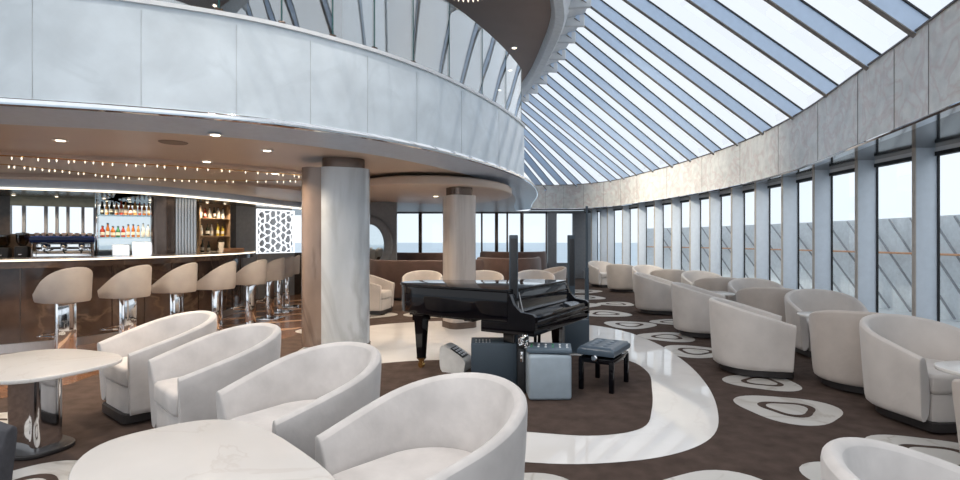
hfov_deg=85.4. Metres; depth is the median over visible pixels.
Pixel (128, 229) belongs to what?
liquor bottle
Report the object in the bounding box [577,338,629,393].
piano bench
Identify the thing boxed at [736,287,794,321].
tub chair
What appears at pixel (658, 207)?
column
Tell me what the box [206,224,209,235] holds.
liquor bottle
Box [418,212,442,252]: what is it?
window
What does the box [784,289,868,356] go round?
tub chair
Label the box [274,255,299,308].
bar stool
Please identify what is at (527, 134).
window
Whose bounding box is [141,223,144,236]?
liquor bottle
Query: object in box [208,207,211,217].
liquor bottle
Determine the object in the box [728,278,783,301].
tub chair
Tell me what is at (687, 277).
tub chair
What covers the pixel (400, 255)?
curved sofa
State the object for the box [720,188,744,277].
column
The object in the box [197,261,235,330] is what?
bar stool
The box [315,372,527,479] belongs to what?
tub chair
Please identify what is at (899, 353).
tub chair
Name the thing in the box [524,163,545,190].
window
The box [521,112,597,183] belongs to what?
window
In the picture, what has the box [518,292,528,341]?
cable
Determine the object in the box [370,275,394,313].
tub chair
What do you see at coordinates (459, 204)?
marble column
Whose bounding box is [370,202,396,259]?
wall
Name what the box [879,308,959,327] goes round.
floor
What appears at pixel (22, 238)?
coffee grinder
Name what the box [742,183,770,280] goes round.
column
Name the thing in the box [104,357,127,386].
seat cushion
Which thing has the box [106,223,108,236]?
liquor bottle
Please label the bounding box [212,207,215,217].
liquor bottle
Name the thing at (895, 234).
bulwark
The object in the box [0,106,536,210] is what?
trim
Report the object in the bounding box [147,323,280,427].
tub chair
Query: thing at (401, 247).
sea
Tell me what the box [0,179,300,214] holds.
trim
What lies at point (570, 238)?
speaker
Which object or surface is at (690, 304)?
tub chair
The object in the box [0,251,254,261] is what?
countertop
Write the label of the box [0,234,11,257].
coffee grinder
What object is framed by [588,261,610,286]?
tub chair
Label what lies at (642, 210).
window
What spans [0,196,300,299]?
wall
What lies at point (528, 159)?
window
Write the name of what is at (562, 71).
window
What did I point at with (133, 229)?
liquor bottle
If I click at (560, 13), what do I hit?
trim
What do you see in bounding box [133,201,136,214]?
liquor bottle
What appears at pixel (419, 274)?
tub chair
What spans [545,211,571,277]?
window frame
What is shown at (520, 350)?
equipment case
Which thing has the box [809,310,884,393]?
tub chair
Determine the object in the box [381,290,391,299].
seat cushion
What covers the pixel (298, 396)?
tub chair
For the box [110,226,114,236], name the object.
liquor bottle
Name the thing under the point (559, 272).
tub chair
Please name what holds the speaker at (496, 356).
on the floor at (679, 415)
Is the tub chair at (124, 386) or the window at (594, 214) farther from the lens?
the window at (594, 214)
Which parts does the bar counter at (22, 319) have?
kick plate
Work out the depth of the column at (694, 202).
13.67 m
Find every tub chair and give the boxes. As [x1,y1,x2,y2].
[0,421,16,479]
[97,311,216,423]
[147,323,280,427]
[216,342,381,460]
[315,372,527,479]
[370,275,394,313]
[402,270,442,281]
[476,270,503,279]
[518,270,554,279]
[544,266,566,279]
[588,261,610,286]
[606,264,633,291]
[632,265,662,290]
[634,272,672,314]
[650,269,684,282]
[671,282,724,337]
[681,270,721,285]
[694,277,736,299]
[709,297,796,377]
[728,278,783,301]
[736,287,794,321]
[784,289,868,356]
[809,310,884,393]
[820,437,959,479]
[859,314,959,432]
[951,379,959,450]
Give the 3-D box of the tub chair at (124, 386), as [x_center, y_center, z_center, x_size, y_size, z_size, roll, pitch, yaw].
[-2.821,1.086,4.663,0.883,0.814,0.824,0,0,38]
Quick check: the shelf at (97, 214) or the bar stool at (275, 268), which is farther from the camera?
the shelf at (97, 214)
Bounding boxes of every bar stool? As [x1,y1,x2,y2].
[32,267,92,348]
[97,265,151,333]
[151,262,197,314]
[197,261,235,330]
[230,259,266,326]
[256,257,284,320]
[263,256,293,313]
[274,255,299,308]
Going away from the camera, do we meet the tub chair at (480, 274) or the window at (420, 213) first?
the tub chair at (480, 274)
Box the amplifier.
[525,347,571,399]
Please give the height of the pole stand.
1.980 m
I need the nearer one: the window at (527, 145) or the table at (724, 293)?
the table at (724, 293)
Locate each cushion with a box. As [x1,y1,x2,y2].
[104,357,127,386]
[154,376,181,416]
[230,399,315,431]
[333,447,470,479]
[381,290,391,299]
[577,338,629,357]
[600,272,606,277]
[924,358,959,393]
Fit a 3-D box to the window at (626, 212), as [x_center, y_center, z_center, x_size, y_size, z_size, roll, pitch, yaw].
[4.895,0.170,18.218,0.381,2.660,1.073,0,0,-16]
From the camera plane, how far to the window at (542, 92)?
15.64 m
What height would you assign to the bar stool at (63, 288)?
1.170 m
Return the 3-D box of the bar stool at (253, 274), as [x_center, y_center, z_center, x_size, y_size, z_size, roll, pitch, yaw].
[-3.971,0.911,8.954,0.581,1.170,0.537,0,0,10]
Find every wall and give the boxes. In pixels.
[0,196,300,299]
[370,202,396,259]
[532,0,959,208]
[547,209,606,277]
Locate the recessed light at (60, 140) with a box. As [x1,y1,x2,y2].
[52,139,68,141]
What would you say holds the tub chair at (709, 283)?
on the floor at (679, 415)
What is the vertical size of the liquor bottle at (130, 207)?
0.226 m
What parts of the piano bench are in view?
leg, knob, leg, frame, leg, leg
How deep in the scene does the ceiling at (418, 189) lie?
8.48 m
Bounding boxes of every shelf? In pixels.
[96,199,150,255]
[196,203,230,252]
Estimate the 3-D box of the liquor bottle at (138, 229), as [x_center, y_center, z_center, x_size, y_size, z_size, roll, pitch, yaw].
[-7.147,-0.186,10.872,0.058,0.252,0.058,0,0,0]
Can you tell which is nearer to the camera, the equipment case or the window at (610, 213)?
the equipment case
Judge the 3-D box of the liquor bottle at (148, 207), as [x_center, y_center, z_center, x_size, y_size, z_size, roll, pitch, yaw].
[-7.004,-0.650,10.994,0.058,0.259,0.058,0,0,0]
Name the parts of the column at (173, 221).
fluted panel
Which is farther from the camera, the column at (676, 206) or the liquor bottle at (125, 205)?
the column at (676, 206)
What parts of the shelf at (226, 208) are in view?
panel, panel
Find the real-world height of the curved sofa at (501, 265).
1.027 m
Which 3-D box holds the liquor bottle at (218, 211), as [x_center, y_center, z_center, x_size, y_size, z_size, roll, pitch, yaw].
[-6.054,-0.628,12.027,0.078,0.256,0.078,0,0,0]
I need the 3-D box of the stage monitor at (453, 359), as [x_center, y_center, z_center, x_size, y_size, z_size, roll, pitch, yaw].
[-0.276,1.356,5.952,0.310,0.312,0.220,0,0,20]
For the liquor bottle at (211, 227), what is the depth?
11.87 m
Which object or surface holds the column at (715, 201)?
in the wall at (893, 92)
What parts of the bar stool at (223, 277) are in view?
post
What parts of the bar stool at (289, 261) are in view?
post, plate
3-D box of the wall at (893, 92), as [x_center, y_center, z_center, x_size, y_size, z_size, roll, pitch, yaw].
[3.745,-1.605,8.822,3.725,0.890,21.683,0,0,0]
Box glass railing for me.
[156,0,550,105]
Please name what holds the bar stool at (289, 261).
on the floor at (679, 415)
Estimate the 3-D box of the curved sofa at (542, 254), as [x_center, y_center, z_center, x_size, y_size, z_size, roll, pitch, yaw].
[1.151,0.939,17.354,2.338,1.117,1.568,0,0,0]
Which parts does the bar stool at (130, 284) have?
post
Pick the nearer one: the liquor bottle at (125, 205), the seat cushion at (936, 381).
the seat cushion at (936, 381)
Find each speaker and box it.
[158,140,188,144]
[471,335,517,384]
[509,235,517,297]
[562,318,588,352]
[567,235,574,295]
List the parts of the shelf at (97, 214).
panel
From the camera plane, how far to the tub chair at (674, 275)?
12.09 m
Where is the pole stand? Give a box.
[585,206,588,319]
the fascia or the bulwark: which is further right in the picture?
the bulwark
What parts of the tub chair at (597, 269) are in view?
panel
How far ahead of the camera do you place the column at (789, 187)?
9.58 m
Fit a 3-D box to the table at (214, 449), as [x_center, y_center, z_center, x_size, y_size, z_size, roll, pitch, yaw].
[-1.040,1.190,1.940,0.760,0.615,1.400,0,0,-43]
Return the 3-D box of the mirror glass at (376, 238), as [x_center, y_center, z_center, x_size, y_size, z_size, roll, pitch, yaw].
[-3.180,0.140,14.880,1.000,1.320,0.001,0,0,0]
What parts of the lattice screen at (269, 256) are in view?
panel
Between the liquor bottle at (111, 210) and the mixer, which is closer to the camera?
the mixer
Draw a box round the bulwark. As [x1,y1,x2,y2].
[647,215,959,321]
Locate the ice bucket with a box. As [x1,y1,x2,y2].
[216,239,224,250]
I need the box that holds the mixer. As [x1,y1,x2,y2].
[527,342,571,353]
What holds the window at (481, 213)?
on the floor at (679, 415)
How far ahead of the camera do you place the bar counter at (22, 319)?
7.53 m
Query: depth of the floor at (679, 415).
4.47 m
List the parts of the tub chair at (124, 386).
panel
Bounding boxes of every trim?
[0,0,537,208]
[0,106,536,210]
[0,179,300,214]
[32,0,461,153]
[501,0,585,107]
[530,0,959,209]
[545,23,928,208]
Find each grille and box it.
[510,238,516,297]
[569,239,574,285]
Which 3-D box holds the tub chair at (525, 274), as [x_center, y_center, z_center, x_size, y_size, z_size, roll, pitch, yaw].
[1.220,1.086,11.530,0.883,0.814,0.824,0,0,0]
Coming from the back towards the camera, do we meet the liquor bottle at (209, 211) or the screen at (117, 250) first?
the liquor bottle at (209, 211)
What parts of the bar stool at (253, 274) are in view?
post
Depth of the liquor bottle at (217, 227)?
11.96 m
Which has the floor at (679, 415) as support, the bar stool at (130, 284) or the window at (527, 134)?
the bar stool at (130, 284)
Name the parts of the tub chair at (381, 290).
panel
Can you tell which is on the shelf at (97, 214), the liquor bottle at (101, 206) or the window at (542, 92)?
the liquor bottle at (101, 206)
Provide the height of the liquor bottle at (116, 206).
0.254 m
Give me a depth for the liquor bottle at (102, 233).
10.53 m
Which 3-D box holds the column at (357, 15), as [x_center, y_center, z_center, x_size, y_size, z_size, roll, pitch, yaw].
[-1.750,-3.147,7.900,0.720,2.127,0.720,0,0,0]
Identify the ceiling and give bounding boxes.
[0,111,959,211]
[0,152,511,203]
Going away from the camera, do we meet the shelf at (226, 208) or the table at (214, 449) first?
the table at (214, 449)
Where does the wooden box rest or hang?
on the bar counter at (22, 319)
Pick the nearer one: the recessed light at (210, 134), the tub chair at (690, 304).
the recessed light at (210, 134)
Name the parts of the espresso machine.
frame, panel, panel, frame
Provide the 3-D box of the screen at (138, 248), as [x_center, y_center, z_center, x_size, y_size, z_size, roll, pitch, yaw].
[-6.939,0.263,10.688,0.360,0.450,0.160,0,0,-31]
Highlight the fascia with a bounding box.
[0,0,523,175]
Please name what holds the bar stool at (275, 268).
on the floor at (679, 415)
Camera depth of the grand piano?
5.56 m
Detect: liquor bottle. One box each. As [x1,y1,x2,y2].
[100,201,103,213]
[100,226,104,236]
[105,201,107,213]
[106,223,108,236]
[109,201,113,213]
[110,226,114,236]
[114,202,117,214]
[116,226,119,236]
[119,200,122,214]
[121,226,124,236]
[124,201,127,214]
[126,224,129,236]
[128,204,131,214]
[131,224,134,236]
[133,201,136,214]
[137,225,139,236]
[138,202,140,214]
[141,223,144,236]
[142,203,145,214]
[146,225,149,236]
[147,203,149,214]
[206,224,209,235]
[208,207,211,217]
[210,223,212,235]
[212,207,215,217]
[216,207,219,217]
[216,223,218,235]
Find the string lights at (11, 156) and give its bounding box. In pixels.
[0,155,299,182]
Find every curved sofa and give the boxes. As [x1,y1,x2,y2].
[370,259,483,299]
[397,252,442,259]
[477,256,541,279]
[480,251,546,269]
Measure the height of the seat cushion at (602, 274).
0.155 m
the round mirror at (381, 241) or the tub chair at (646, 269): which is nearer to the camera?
the tub chair at (646, 269)
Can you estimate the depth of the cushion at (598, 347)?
5.20 m
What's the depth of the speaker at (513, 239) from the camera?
5.23 m
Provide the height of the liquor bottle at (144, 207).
0.253 m
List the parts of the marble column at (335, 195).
panel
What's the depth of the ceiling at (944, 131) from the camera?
6.36 m
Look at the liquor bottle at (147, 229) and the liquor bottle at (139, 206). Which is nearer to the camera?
the liquor bottle at (139, 206)
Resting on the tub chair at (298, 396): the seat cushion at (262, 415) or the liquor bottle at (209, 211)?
the seat cushion at (262, 415)
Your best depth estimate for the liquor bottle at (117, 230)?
10.68 m
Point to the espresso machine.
(46, 246)
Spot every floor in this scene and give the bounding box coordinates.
[0,278,959,479]
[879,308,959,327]
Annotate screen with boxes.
[112,245,129,255]
[132,242,150,254]
[256,209,294,298]
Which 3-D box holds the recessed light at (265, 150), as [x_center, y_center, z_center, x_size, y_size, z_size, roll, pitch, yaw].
[-2.600,-1.092,6.350,0.150,0.014,0.150,0,0,0]
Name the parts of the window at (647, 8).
glass balustrade, glass panel, glass panel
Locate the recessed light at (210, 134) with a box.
[207,133,222,135]
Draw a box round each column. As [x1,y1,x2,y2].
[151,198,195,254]
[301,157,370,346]
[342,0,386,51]
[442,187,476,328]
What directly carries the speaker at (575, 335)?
on the floor at (679, 415)
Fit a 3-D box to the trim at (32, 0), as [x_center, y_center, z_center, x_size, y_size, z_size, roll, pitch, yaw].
[-2.169,-1.650,5.869,7.144,0.900,1.104,0,0,-38]
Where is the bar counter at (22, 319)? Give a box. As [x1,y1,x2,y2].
[0,251,254,353]
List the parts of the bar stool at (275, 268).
post, plate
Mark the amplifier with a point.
(548, 376)
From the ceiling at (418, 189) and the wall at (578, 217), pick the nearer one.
the ceiling at (418, 189)
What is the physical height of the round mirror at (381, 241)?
1.700 m
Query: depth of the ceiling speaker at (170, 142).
5.82 m
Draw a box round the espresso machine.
[29,236,95,256]
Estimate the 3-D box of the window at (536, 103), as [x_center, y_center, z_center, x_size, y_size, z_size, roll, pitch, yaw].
[3.128,-3.156,17.027,4.318,2.793,0.877,0,0,-23]
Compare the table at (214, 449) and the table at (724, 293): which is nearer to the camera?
the table at (214, 449)
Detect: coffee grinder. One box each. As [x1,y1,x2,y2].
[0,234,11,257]
[14,232,30,257]
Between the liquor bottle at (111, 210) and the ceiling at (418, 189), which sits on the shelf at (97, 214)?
the liquor bottle at (111, 210)
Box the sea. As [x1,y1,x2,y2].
[292,243,637,265]
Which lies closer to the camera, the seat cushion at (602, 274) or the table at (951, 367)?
the table at (951, 367)
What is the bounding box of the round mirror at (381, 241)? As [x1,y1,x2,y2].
[370,215,392,259]
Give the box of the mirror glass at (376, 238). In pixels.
[370,224,383,259]
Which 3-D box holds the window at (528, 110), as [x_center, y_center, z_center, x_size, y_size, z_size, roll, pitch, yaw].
[2.897,-3.156,17.854,4.253,2.794,0.935,0,0,-23]
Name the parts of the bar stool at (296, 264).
post, plate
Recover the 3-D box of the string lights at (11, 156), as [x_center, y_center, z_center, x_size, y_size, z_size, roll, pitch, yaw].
[-5.499,-1.007,7.566,6.108,0.060,1.863,0,0,-31]
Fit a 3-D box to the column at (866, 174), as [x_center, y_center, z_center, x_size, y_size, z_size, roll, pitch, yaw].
[5.666,0.170,8.035,0.380,2.660,1.073,0,0,2]
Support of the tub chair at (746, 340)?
on the floor at (679, 415)
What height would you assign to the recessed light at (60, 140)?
0.014 m
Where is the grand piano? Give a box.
[400,279,588,367]
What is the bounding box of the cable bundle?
[518,335,529,347]
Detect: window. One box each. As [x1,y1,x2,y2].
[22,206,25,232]
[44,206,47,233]
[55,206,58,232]
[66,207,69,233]
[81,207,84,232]
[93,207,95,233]
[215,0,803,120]
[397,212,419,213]
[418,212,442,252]
[476,212,496,250]
[495,211,521,251]
[520,211,546,251]
[521,102,615,181]
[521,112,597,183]
[523,93,629,179]
[524,127,581,186]
[524,138,567,185]
[524,150,553,184]
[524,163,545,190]
[531,84,643,175]
[540,74,658,172]
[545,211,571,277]
[550,62,678,167]
[557,48,697,161]
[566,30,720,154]
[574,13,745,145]
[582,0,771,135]
[583,209,597,277]
[597,208,614,263]
[613,206,630,264]
[629,204,646,264]
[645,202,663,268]
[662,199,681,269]
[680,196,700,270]
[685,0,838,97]
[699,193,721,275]
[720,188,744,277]
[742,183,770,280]
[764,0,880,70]
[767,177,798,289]
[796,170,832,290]
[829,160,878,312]
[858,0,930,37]
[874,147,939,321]
[935,142,959,155]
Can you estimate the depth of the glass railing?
10.28 m
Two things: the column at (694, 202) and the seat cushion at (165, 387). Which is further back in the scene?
the column at (694, 202)
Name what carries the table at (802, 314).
on the floor at (679, 415)
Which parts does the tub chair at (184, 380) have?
panel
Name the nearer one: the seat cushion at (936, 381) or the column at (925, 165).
the seat cushion at (936, 381)
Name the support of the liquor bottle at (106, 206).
on the shelf at (97, 214)
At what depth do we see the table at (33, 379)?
3.65 m
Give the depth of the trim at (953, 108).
6.55 m
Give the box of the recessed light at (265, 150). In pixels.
[261,149,273,151]
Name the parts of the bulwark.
handrail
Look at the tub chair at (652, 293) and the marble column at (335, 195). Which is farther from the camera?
the tub chair at (652, 293)
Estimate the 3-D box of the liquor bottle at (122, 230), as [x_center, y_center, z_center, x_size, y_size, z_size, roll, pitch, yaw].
[-7.384,-0.174,10.756,0.068,0.227,0.068,0,0,0]
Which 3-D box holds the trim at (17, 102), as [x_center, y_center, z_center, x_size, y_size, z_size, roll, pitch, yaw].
[-2.291,-1.675,9.277,5.819,1.050,21.260,0,0,38]
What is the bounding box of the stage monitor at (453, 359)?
[440,342,470,372]
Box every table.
[0,349,121,460]
[68,419,335,479]
[709,291,734,295]
[797,312,811,317]
[934,360,959,375]
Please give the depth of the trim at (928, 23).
6.40 m
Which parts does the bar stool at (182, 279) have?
post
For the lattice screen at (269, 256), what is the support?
on the floor at (679, 415)
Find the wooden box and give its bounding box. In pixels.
[223,248,243,251]
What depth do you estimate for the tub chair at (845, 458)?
1.82 m
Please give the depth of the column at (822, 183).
8.55 m
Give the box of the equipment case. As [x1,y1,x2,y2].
[517,344,524,392]
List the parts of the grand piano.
leg, lid, leg, fallboard rail, leg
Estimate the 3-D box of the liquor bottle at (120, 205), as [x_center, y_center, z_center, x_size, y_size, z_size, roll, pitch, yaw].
[-7.399,-0.667,10.719,0.068,0.294,0.068,0,0,0]
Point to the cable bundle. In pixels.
(522, 341)
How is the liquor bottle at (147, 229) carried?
on the shelf at (97, 214)
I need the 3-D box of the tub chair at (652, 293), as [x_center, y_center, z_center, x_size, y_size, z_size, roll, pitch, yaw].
[3.593,1.086,10.713,0.824,0.814,0.883,0,0,26]
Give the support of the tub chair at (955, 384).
on the floor at (679, 415)
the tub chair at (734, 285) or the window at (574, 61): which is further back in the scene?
the window at (574, 61)
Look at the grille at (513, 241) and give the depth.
5.23 m
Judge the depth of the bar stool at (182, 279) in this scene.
7.44 m
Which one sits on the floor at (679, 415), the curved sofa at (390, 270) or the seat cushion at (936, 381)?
the curved sofa at (390, 270)
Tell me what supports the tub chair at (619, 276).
on the floor at (679, 415)
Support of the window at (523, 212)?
in the wall at (578, 217)
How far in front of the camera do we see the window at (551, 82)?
14.69 m
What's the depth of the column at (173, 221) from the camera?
10.51 m
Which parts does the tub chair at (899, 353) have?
panel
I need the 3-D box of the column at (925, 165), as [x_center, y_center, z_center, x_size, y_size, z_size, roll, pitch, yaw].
[5.633,0.170,7.003,0.405,2.660,1.075,0,0,0]
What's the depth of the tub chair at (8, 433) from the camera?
2.50 m
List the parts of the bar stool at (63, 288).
post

